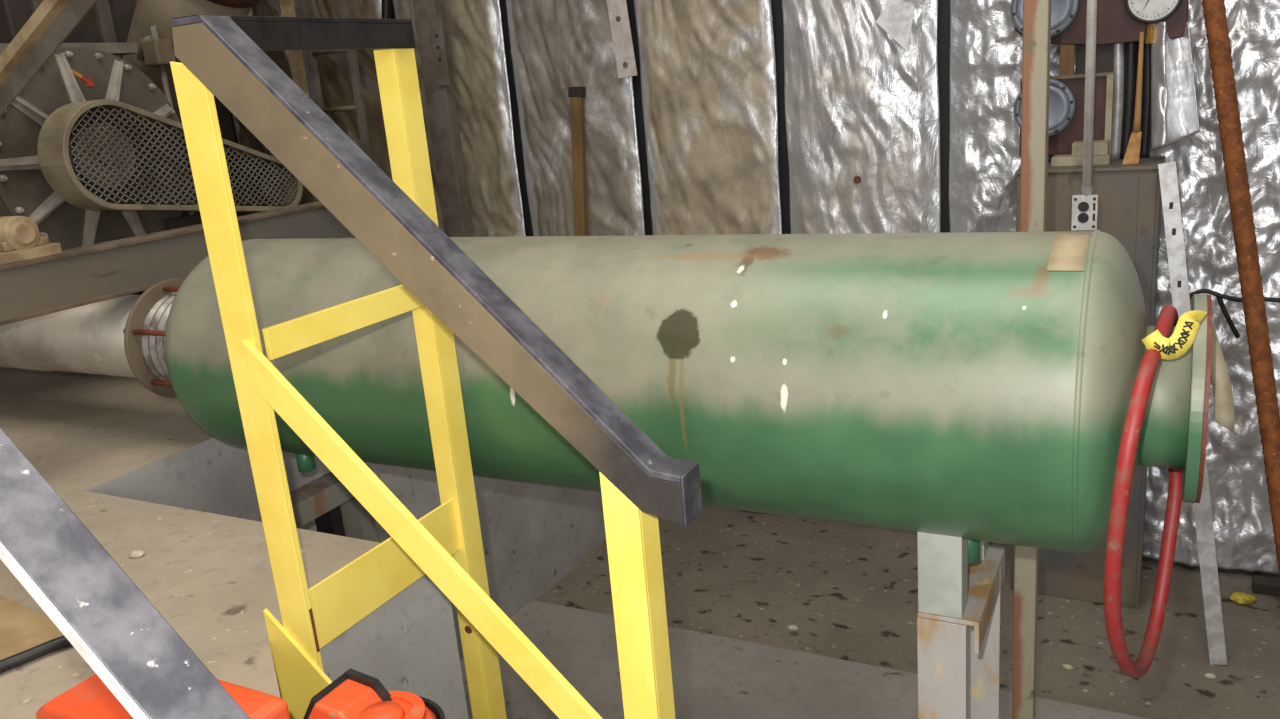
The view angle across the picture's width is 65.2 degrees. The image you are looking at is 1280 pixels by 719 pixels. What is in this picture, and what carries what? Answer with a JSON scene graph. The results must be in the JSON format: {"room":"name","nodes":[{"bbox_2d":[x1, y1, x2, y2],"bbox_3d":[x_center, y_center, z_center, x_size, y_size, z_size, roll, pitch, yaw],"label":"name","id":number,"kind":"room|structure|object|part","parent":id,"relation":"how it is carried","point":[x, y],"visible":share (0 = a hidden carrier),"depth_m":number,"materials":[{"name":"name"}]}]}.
{"room":"machine room","nodes":[
{"label":"machine room","id":0,"kind":"room"},
{"bbox_2d":[213,94,235,142],"bbox_3d":[-4.304,-0.546,3.486,0.100,4.465,7.260,3,17,28],"label":"wall","id":1,"kind":"structure","parent":0,"point":[224,117],"depth_m":6.41,"materials":[{"name":"black"}]},
{"bbox_2d":[0,367,605,718],"bbox_3d":[-2.184,1.040,2.935,4.320,1.350,7.400,3,17,28],"label":"floor","id":2,"kind":"structure","parent":0,"point":[130,462],"depth_m":2.61,"materials":[{"name":"beige concrete"}]},
{"bbox_2d":[0,596,63,659],"bbox_3d":[-1.270,0.524,1.952,0.305,0.006,0.414,-13,17,-27],"label":"cardboard sheet","id":3,"kind":"object","parent":2,"relation":"on","point":[22,628],"visible":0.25,"depth_m":1.93,"materials":[{"name":"beige cardboard"}]},
{"bbox_2d":[0,636,71,673],"bbox_3d":[-1.051,0.536,1.796,0.423,0.022,0.150,-9,16,-14],"label":"extension cord","id":4,"kind":"object","parent":2,"relation":"on","point":[50,646],"visible":0.44,"depth_m":1.81,"materials":[{"name":"black rubber"}]},
{"bbox_2d":[0,0,97,116],"bbox_3d":[-1.975,-0.608,2.866,3.802,1.889,0.036,3,17,28],"label":"diagonal brace","id":5,"kind":"object","parent":2,"relation":"on","point":[52,22],"visible":1,"depth_m":2.57,"materials":[{"name":"brown wood"}]},
{"bbox_2d":[0,0,145,294],"bbox_3d":[-2.722,-0.984,4.759,1.080,1.665,0.900,3,17,28],"label":"tall cabinet","id":6,"kind":"object","parent":2,"relation":"on","point":[107,21],"visible":0.02,"depth_m":4.30,"materials":[{"name":"brown wood"}]},
{"bbox_2d":[0,278,184,398],"bbox_3d":[-2.493,-0.064,3.579,3.029,0.483,0.356,3,17,28],"label":"duct pipe","id":7,"kind":"object","parent":2,"relation":"on","point":[124,336],"visible":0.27,"depth_m":2.97,"materials":[{"name":"silver metal"}]},
{"bbox_3d":[-1.349,-0.074,2.785,0.252,0.031,0.031,3,17,28],"label":"tie rod","id":8,"kind":"part","parent":7,"relation":"part of","materials":[{"name":"red metal"}]},
{"bbox_3d":[-1.326,0.070,2.844,0.252,0.031,0.031,3,17,28],"label":"tie rod","id":9,"kind":"part","parent":7,"relation":"part of","materials":[{"name":"red metal"}]},
{"bbox_3d":[-1.300,-0.201,2.864,0.252,0.031,0.031,3,17,28],"label":"tie rod","id":10,"kind":"part","parent":7,"relation":"part of","materials":[{"name":"red metal"}]},
{"bbox_2d":[129,550,144,557],"bbox_3d":[-1.121,0.432,2.226,0.035,0.013,0.029,9,21,42],"label":"chip","id":11,"kind":"object","parent":2,"relation":"on","point":[136,553],"visible":1,"depth_m":2.22,"materials":[{"name":"beige stone"}]},
{"bbox_2d":[36,674,289,718],"bbox_3d":[-0.708,0.555,1.455,0.381,0.114,0.196,3,17,28],"label":"tool case","id":12,"kind":"object","parent":2,"relation":"on","point":[91,698],"visible":0.51,"depth_m":1.45,"materials":[{"name":"plastic"}]},
{"bbox_2d":[137,26,194,214],"bbox_3d":[-1.818,-0.653,3.987,0.150,1.285,0.120,3,17,28],"label":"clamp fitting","id":13,"kind":"object","parent":2,"relation":"on","point":[155,50],"visible":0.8,"depth_m":3.81,"materials":[{"name":"brown metal"}]},
{"bbox_3d":[-1.791,-0.594,3.991,0.021,1.135,0.021,3,17,28],"label":"rod","id":14,"kind":"part","parent":13,"relation":"part of","materials":[{"name":"yellow metal"}]},
{"bbox_2d":[0,201,355,325],"bbox_3d":[-2.167,-0.014,3.058,1.382,0.606,2.800,3,17,28],"label":"beam","id":15,"kind":"structure","parent":2,"relation":"on","point":[89,274],"depth_m":2.87,"materials":[{"name":"metal"}]},
{"bbox_2d":[0,216,61,264],"bbox_3d":[-1.648,-0.319,2.637,0.090,0.116,0.195,3,17,28],"label":"block","id":16,"kind":"object","parent":15,"relation":"on","point":[21,239],"visible":1,"depth_m":2.62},
{"bbox_2d":[0,43,302,249],"bbox_3d":[-2.078,-0.698,3.503,0.850,0.752,1.493,3,17,28],"label":"fan","id":17,"kind":"object","parent":15,"relation":"on","point":[92,151],"visible":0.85,"depth_m":3.37,"materials":[{"name":"beige metal"}]},
{"bbox_3d":[-2.154,-0.713,3.605,0.620,0.704,0.704,3,17,28],"label":"fan casing","id":18,"kind":"part","parent":17,"relation":"part of","materials":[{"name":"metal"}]},
{"bbox_3d":[-2.072,-0.973,3.150,0.080,0.036,1.052,3,17,28],"label":"rail","id":19,"kind":"part","parent":17,"relation":"part of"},
{"bbox_3d":[-1.874,-0.697,3.459,0.012,0.736,0.736,3,17,28],"label":"plate","id":20,"kind":"part","parent":17,"relation":"part of","materials":[{"name":"metal"}]},
{"bbox_3d":[-1.739,-0.536,3.954,0.310,0.107,0.493,3,17,28],"label":"motor","id":21,"kind":"part","parent":17,"relation":"part of","materials":[{"name":"brown metal"}]},
{"bbox_2d":[122,0,259,215],"bbox_3d":[-1.605,-1.140,3.927,1.361,2.216,0.430,3,17,28],"label":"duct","id":22,"kind":"object","parent":2,"relation":"on","point":[147,13],"visible":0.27,"depth_m":3.81,"materials":[{"name":"brown metal"}]},
{"bbox_3d":[-1.904,-0.572,4.284,0.220,0.985,0.180,3,17,28],"label":"leg","id":23,"kind":"part","parent":22,"relation":"part of","materials":[{"name":"brown metal"}]},
{"bbox_2d":[248,9,274,156],"bbox_3d":[-2.025,-1.444,5.356,0.062,2.115,0.042,3,17,28],"label":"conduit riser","id":24,"kind":"object","parent":2,"relation":"on","point":[251,11],"visible":0.02,"depth_m":5.25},
{"bbox_2d":[279,0,318,201],"bbox_3d":[-1.793,-1.176,5.441,0.050,1.515,0.050,3,17,28],"label":"timber post","id":25,"kind":"object","parent":2,"relation":"on","point":[287,7],"visible":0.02,"depth_m":5.31,"materials":[{"name":"brown wood"}]},
{"bbox_2d":[297,0,372,160],"bbox_3d":[-1.635,-1.484,5.375,0.329,2.115,0.030,3,17,28],"label":"ladder","id":26,"kind":"object","parent":2,"relation":"on","point":[311,55],"visible":0.23,"depth_m":5.35,"materials":[{"name":"brown wood"}]},
{"bbox_3d":[-1.763,-1.491,5.441,0.040,2.115,0.030,3,17,28],"label":"rail","id":27,"kind":"part","parent":26,"relation":"part of","materials":[{"name":"brown wood"}]},
{"bbox_3d":[-1.507,-1.476,5.308,0.040,2.115,0.030,3,17,28],"label":"rail","id":28,"kind":"part","parent":26,"relation":"part of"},
{"bbox_2d":[381,0,390,18],"bbox_3d":[-1.351,-1.542,5.497,0.163,2.116,0.056,3,17,28],"label":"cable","id":29,"kind":"object","parent":2,"relation":"on","point":[386,4],"visible":0.02,"depth_m":5.37,"materials":[{"name":"rubber"}]},
{"bbox_2d":[413,0,472,236],"bbox_3d":[-1.068,-1.560,5.281,0.179,2.215,0.108,3,17,28],"label":"steel column","id":30,"kind":"structure","parent":2,"relation":"on","point":[429,14],"depth_m":5.34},
{"bbox_2d":[266,0,380,102],"bbox_3d":[-1.942,-1.935,5.561,1.567,1.343,0.012,3,17,28],"label":"brace","id":31,"kind":"object","parent":30,"relation":"attached to","point":[369,81],"visible":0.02,"depth_m":5.46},
{"bbox_3d":[-1.042,-1.607,5.208,0.070,0.348,0.019,3,17,28],"label":"splice plate","id":32,"kind":"part","parent":30,"relation":"part of","materials":[{"name":"metal"}]},
{"bbox_2d":[230,0,1141,235],"bbox_3d":[1.282,-1.311,4.474,8.800,4.465,0.100,3,17,28],"label":"wall","id":33,"kind":"structure","parent":0,"point":[943,23],"depth_m":4.84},
{"bbox_2d":[232,0,312,204],"bbox_3d":[-2.351,-1.707,6.170,0.647,2.187,0.087,3,17,28],"label":"panel","id":34,"kind":"object","parent":33,"relation":"attached to","point":[245,138],"visible":0.05,"depth_m":6.24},
{"bbox_2d":[293,0,392,180],"bbox_3d":[-1.718,-1.671,5.840,0.713,2.187,0.078,3,17,28],"label":"panel","id":35,"kind":"object","parent":33,"relation":"attached to","point":[336,84],"visible":0.24,"depth_m":5.85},
{"bbox_2d":[393,0,525,236],"bbox_3d":[-1.048,-1.637,5.496,0.717,2.187,0.073,3,17,28],"label":"panel","id":36,"kind":"object","parent":33,"relation":"attached to","point":[474,28],"visible":0.41,"depth_m":5.50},
{"bbox_2d":[506,0,644,235],"bbox_3d":[-0.305,-0.948,5.308,0.766,3.537,0.082,3,17,28],"label":"panel","id":37,"kind":"object","parent":33,"relation":"attached to","point":[556,45],"depth_m":5.21,"materials":[{"name":"silver metal"}]},
{"bbox_3d":[-0.140,-1.910,4.881,0.174,1.040,0.036,3,17,28],"label":"perforated strip","id":38,"kind":"part","parent":37,"relation":"part of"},
{"bbox_2d":[634,0,781,234],"bbox_3d":[0.342,-0.911,4.968,0.726,3.537,0.091,3,17,28],"label":"panel","id":39,"kind":"object","parent":33,"relation":"attached to","point":[708,67],"visible":0.47,"depth_m":4.89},
{"bbox_2d":[782,0,939,233],"bbox_3d":[1.003,-0.868,4.600,0.717,3.538,0.126,3,17,28],"label":"panel","id":40,"kind":"object","parent":33,"relation":"attached to","point":[862,115],"visible":0.35,"depth_m":4.53,"materials":[{"name":"metal"}]},
{"bbox_2d":[949,0,1075,231],"bbox_3d":[1.682,-0.838,4.273,0.718,3.538,0.087,3,17,28],"label":"panel","id":41,"kind":"object","parent":33,"relation":"attached to","point":[986,49],"visible":0.12,"depth_m":4.31,"materials":[{"name":"silver metal"}]},
{"bbox_2d":[1143,0,1279,573],"bbox_3d":[2.357,-0.799,3.915,0.737,3.538,0.093,3,17,28],"label":"foil insulation","id":42,"kind":"object","parent":33,"relation":"attached to","point":[1240,506],"visible":0.42,"depth_m":4.03},
{"bbox_2d":[1216,297,1239,337],"bbox_3d":[2.353,-0.175,4.001,0.096,0.182,0.018,3,17,28],"label":"wire","id":43,"kind":"object","parent":42,"relation":"attached to","point":[1220,300],"visible":1,"depth_m":4.00,"materials":[{"name":"rubber"}]},
{"bbox_2d":[1189,289,1279,301],"bbox_3d":[2.387,-0.194,3.976,0.392,0.179,0.039,3,17,28],"label":"wire","id":44,"kind":"object","parent":42,"relation":"attached to","point":[1269,299],"visible":0.65,"depth_m":3.98,"materials":[{"name":"rubber"}]},
{"bbox_2d":[460,505,1279,718],"bbox_3d":[-0.114,1.867,2.142,8.800,0.230,7.500,3,17,28],"label":"floor","id":45,"kind":"structure","parent":0,"point":[850,591],"depth_m":4.08,"materials":[{"name":"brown concrete"}]},
{"bbox_2d":[290,465,378,541],"bbox_3d":[-0.876,0.859,3.007,0.092,1.378,0.332,3,17,28],"label":"support","id":46,"kind":"object","parent":45,"relation":"on","point":[335,511],"visible":0.19,"depth_m":2.89,"materials":[{"name":"grey metal"}]},
{"bbox_3d":[-0.864,0.941,3.040,0.070,1.200,0.040,3,17,28],"label":"leg","id":47,"kind":"part","parent":46,"relation":"part of","materials":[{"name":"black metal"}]},
{"bbox_3d":[-0.809,0.909,3.141,0.092,1.200,0.072,3,17,28],"label":"leg","id":48,"kind":"part","parent":46,"relation":"part of","materials":[{"name":"grey metal"}]},
{"bbox_2d":[0,15,702,718],"bbox_3d":[-0.053,0.627,1.402,1.570,2.534,1.190,3,17,28],"label":"staircase","id":49,"kind":"structure","parent":45,"relation":"on","point":[120,634],"depth_m":1.46,"materials":[{"name":"yellow metal"}]},
{"bbox_3d":[-0.641,0.015,0.858,0.972,0.972,0.061,3,17,28],"label":"handrail","id":50,"kind":"part","parent":49,"relation":"part of","materials":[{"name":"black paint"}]},
{"bbox_3d":[-0.594,0.660,1.839,0.068,2.330,0.013,3,17,28],"label":"post","id":51,"kind":"part","parent":49,"relation":"part of","materials":[{"name":"yellow metal"}]},
{"bbox_2d":[303,668,444,718],"bbox_3d":[-0.401,0.636,1.521,0.265,0.311,0.200,3,17,28],"label":"power tool","id":52,"kind":"object","parent":49,"relation":"on","point":[354,694],"visible":1,"depth_m":1.49,"materials":[{"name":"plastic"}]},
{"bbox_3d":[-0.325,0.311,1.566,0.650,0.683,0.014,3,17,28],"label":"rail","id":53,"kind":"part","parent":49,"relation":"part of","materials":[{"name":"yellow metal"}]},
{"bbox_3d":[-0.309,-0.149,1.421,0.796,0.714,0.053,3,17,28],"label":"handrail","id":54,"kind":"part","parent":49,"relation":"part of","materials":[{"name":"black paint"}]},
{"bbox_3d":[-0.369,0.533,2.209,0.049,2.339,0.060,3,17,28],"label":"post","id":55,"kind":"part","parent":49,"relation":"part of","materials":[{"name":"yellow metal"}]},
{"bbox_3d":[0.053,0.964,1.601,0.056,1.762,0.055,3,17,28],"label":"post","id":56,"kind":"part","parent":49,"relation":"part of","materials":[{"name":"yellow metal"}]},
{"bbox_2d":[568,86,587,235],"bbox_3d":[-0.299,-0.276,5.354,0.263,2.284,0.089,-19,21,-41],"label":"wooden stick","id":57,"kind":"object","parent":45,"relation":"on","point":[576,94],"visible":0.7,"depth_m":5.18,"materials":[{"name":"brown wood"}]},
{"bbox_2d":[788,625,798,630],"bbox_3d":[0.637,1.116,4.164,0.044,0.015,0.033,3,17,28],"label":"chip","id":58,"kind":"object","parent":45,"relation":"on","point":[790,627],"visible":1,"depth_m":4.16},
{"bbox_2d":[917,532,1004,718],"bbox_3d":[0.705,0.945,2.180,0.116,1.381,0.332,3,17,28],"label":"support","id":59,"kind":"object","parent":45,"relation":"on","point":[959,617],"visible":0.81,"depth_m":1.94,"materials":[{"name":"metal"}]},
{"bbox_2d":[165,230,1211,563],"bbox_3d":[-0.100,0.033,2.316,2.452,0.641,0.589,3,17,28],"label":"tank","id":60,"kind":"object","parent":59,"relation":"on","point":[976,387],"visible":0.81,"depth_m":1.82,"materials":[{"name":"green metal"}]},
{"bbox_2d":[1104,305,1181,677],"bbox_3d":[0.893,0.257,1.756,0.048,0.678,0.491,7,19,36],"label":"hose","id":61,"kind":"object","parent":60,"relation":"hanging from","point":[1168,317],"visible":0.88,"depth_m":1.61,"materials":[{"name":"rubber"}]},
{"bbox_2d":[1142,310,1207,359],"bbox_3d":[0.856,-0.039,1.591,0.099,0.075,0.035,-4,15,5],"label":"tag","id":62,"kind":"object","parent":61,"relation":"attached to","point":[1182,338],"visible":0.99,"depth_m":1.58,"materials":[{"name":"plastic"}]},
{"bbox_2d":[1210,324,1234,431],"bbox_3d":[1.051,0.027,1.834,0.081,0.221,0.011,3,17,28],"label":"strap","id":63,"kind":"object","parent":60,"relation":"hanging from","point":[1220,380],"visible":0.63,"depth_m":1.83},
{"bbox_3d":[0.643,1.067,2.100,0.092,1.200,0.072,3,17,28],"label":"leg","id":64,"kind":"part","parent":59,"relation":"part of","materials":[{"name":"metal"}]},
{"bbox_3d":[0.783,0.997,2.308,0.092,1.200,0.072,3,17,28],"label":"leg","id":65,"kind":"part","parent":59,"relation":"part of","materials":[{"name":"metal"}]},
{"bbox_2d":[1012,0,1051,718],"bbox_3d":[0.977,-0.270,2.493,0.170,3.565,0.180,3,17,28],"label":"wooden post","id":66,"kind":"object","parent":45,"relation":"on","point":[1036,13],"visible":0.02,"depth_m":2.43,"materials":[{"name":"beige wood"}]},
{"bbox_2d":[1062,664,1072,669],"bbox_3d":[1.622,1.164,3.792,0.039,0.013,0.028,3,17,28],"label":"chip","id":67,"kind":"object","parent":45,"relation":"on","point":[1065,666],"visible":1,"depth_m":3.79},
{"bbox_2d":[1011,156,1164,608],"bbox_3d":[1.848,0.102,4.168,0.514,1.816,0.372,3,17,28],"label":"tall cabinet","id":68,"kind":"object","parent":45,"relation":"on","point":[1129,196],"visible":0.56,"depth_m":3.85,"materials":[{"name":"brown metal"}]},
{"bbox_2d":[1051,140,1110,166],"bbox_3d":[1.731,-0.808,3.920,0.208,0.085,0.120,3,17,28],"label":"box","id":69,"kind":"object","parent":68,"relation":"on","point":[1101,155],"visible":0.94,"depth_m":3.88,"materials":[{"name":"beige cardboard"}]},
{"bbox_3d":[1.762,-0.827,3.909,0.128,0.050,0.100,3,17,28],"label":"box lid","id":70,"kind":"part","parent":69,"relation":"part of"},
{"bbox_2d":[1071,194,1097,230],"bbox_3d":[1.692,-0.560,3.804,0.090,0.135,0.046,3,17,28],"label":"wall outlet","id":71,"kind":"object","parent":68,"relation":"attached to","point":[1084,208],"visible":0.98,"depth_m":3.79,"materials":[{"name":"metal"}]},
{"bbox_2d":[1078,202,1088,211],"bbox_3d":[1.677,-0.577,3.783,0.039,0.039,0.006,3,17,28],"label":"socket","id":72,"kind":"object","parent":71,"relation":"attached to","point":[1082,206],"depth_m":3.78,"materials":[{"name":"black plastic"}]},
{"bbox_2d":[1078,213,1088,222],"bbox_3d":[1.681,-0.537,3.794,0.039,0.039,0.006,3,17,28],"label":"socket","id":73,"kind":"object","parent":71,"relation":"attached to","point":[1082,217],"depth_m":3.79,"materials":[{"name":"black plastic"}]},
{"bbox_2d":[1081,0,1096,195],"bbox_3d":[1.615,-1.485,3.547,0.044,1.797,0.047,3,17,28],"label":"conduit","id":74,"kind":"object","parent":71,"relation":"attached to","point":[1091,21],"visible":1,"depth_m":3.68,"materials":[{"name":"metal"}]},
{"bbox_3d":[1.772,-0.764,3.929,0.514,0.012,0.372,3,17,28],"label":"plate","id":75,"kind":"part","parent":68,"relation":"part of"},
{"bbox_2d":[1010,0,1188,156],"bbox_3d":[1.760,-1.296,3.858,0.621,1.049,0.092,3,17,28],"label":"board","id":76,"kind":"object","parent":68,"relation":"on","point":[1115,25],"depth_m":3.91,"materials":[{"name":"brown wood"}]},
{"bbox_3d":[1.617,-1.004,3.999,0.230,0.230,0.040,3,17,28],"label":"round dial cover","id":77,"kind":"part","parent":76,"relation":"part of","materials":[{"name":"silver metal"}]},
{"bbox_3d":[1.578,-1.380,3.901,0.250,0.250,0.040,3,17,28],"label":"round dial cover","id":78,"kind":"part","parent":76,"relation":"part of","materials":[{"name":"grey metal"}]},
{"bbox_3d":[1.793,-1.078,3.954,0.137,0.514,0.019,3,17,28],"label":"plate","id":79,"kind":"part","parent":76,"relation":"part of","materials":[{"name":"grey metal"}]},
{"bbox_2d":[1124,0,1181,43],"bbox_3d":[1.916,-1.319,3.731,0.196,0.267,0.052,3,17,28],"label":"pressure gauge","id":80,"kind":"object","parent":76,"relation":"attached to","point":[1150,12],"visible":1,"depth_m":3.73,"materials":[{"name":"white metal"}]},
{"bbox_3d":[1.917,-1.228,3.761,0.031,0.075,0.031,3,17,28],"label":"brass stem","id":81,"kind":"part","parent":80,"relation":"part of","materials":[{"name":"gold metal"}]},
{"bbox_2d":[1151,22,1199,149],"bbox_3d":[2.000,-1.027,3.744,0.132,0.469,0.173,-8,16,-11],"label":"metal sheet","id":82,"kind":"object","parent":76,"relation":"attached to","point":[1174,110],"visible":1,"depth_m":3.76,"materials":[{"name":"silver metal"}]},
{"bbox_2d":[1111,43,1123,159],"bbox_3d":[1.875,-1.104,3.933,0.049,0.622,0.065,-10,16,-16],"label":"hose","id":83,"kind":"object","parent":68,"relation":"on","point":[1118,65],"visible":0.55,"depth_m":3.93,"materials":[{"name":"metal"}]},
{"bbox_2d":[1120,42,1136,158],"bbox_3d":[1.914,-1.099,3.914,0.056,0.618,0.063,3,17,28],"label":"hose","id":84,"kind":"object","parent":68,"relation":"on","point":[1130,49],"visible":0.6,"depth_m":3.90,"materials":[{"name":"rubber"}]},
{"bbox_2d":[1122,32,1143,164],"bbox_3d":[1.845,-0.972,3.733,0.061,0.477,0.056,3,17,28],"label":"brush","id":85,"kind":"object","parent":68,"relation":"on","point":[1132,155],"visible":1,"depth_m":3.73,"materials":[{"name":"brown wood"}]},
{"bbox_3d":[1.853,-1.029,3.714,0.027,0.359,0.050,3,17,28],"label":"handle","id":86,"kind":"part","parent":85,"relation":"part of","materials":[{"name":"brown wood"}]},
{"bbox_2d":[1140,41,1150,157],"bbox_3d":[1.967,-1.093,3.886,0.045,0.612,0.061,-9,16,-15],"label":"hose","id":87,"kind":"object","parent":68,"relation":"on","point":[1146,81],"visible":0.49,"depth_m":3.89,"materials":[{"name":"rubber"}]},
{"bbox_2d":[1158,161,1226,664],"bbox_3d":[2.036,0.212,3.680,0.075,1.846,0.446,-9,16,-16],"label":"metal strip","id":88,"kind":"object","parent":45,"relation":"on","point":[1169,187],"visible":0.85,"depth_m":3.67,"materials":[{"name":"metal"}]},
{"bbox_2d":[1204,673,1215,678],"bbox_3d":[2.089,1.158,3.664,0.035,0.013,0.031,-3,16,8],"label":"chip","id":89,"kind":"object","parent":45,"relation":"on","point":[1207,675],"visible":1,"depth_m":3.66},
{"bbox_2d":[1202,0,1279,575],"bbox_3d":[2.265,-0.432,3.740,0.072,3.014,0.775,-10,16,-18],"label":"pipe","id":90,"kind":"object","parent":45,"relation":"on","point":[1214,11],"visible":1,"depth_m":3.72,"materials":[{"name":"brown metal"}]},
{"bbox_2d":[1229,592,1255,603],"bbox_3d":[2.490,0.984,4.132,0.074,0.032,0.086,-17,19,-37],"label":"scrap","id":91,"kind":"object","parent":45,"relation":"on","point":[1238,597],"visible":1,"depth_m":4.12,"materials":[{"name":"yellow"}]},
{"bbox_2d":[1252,575,1279,596],"bbox_3d":[2.976,0.968,4.002,0.900,0.050,0.070,3,17,28],"label":"board","id":92,"kind":"object","parent":45,"relation":"on","point":[1260,585],"visible":1,"depth_m":4.17,"materials":[{"name":"brown metal"}]}
]}

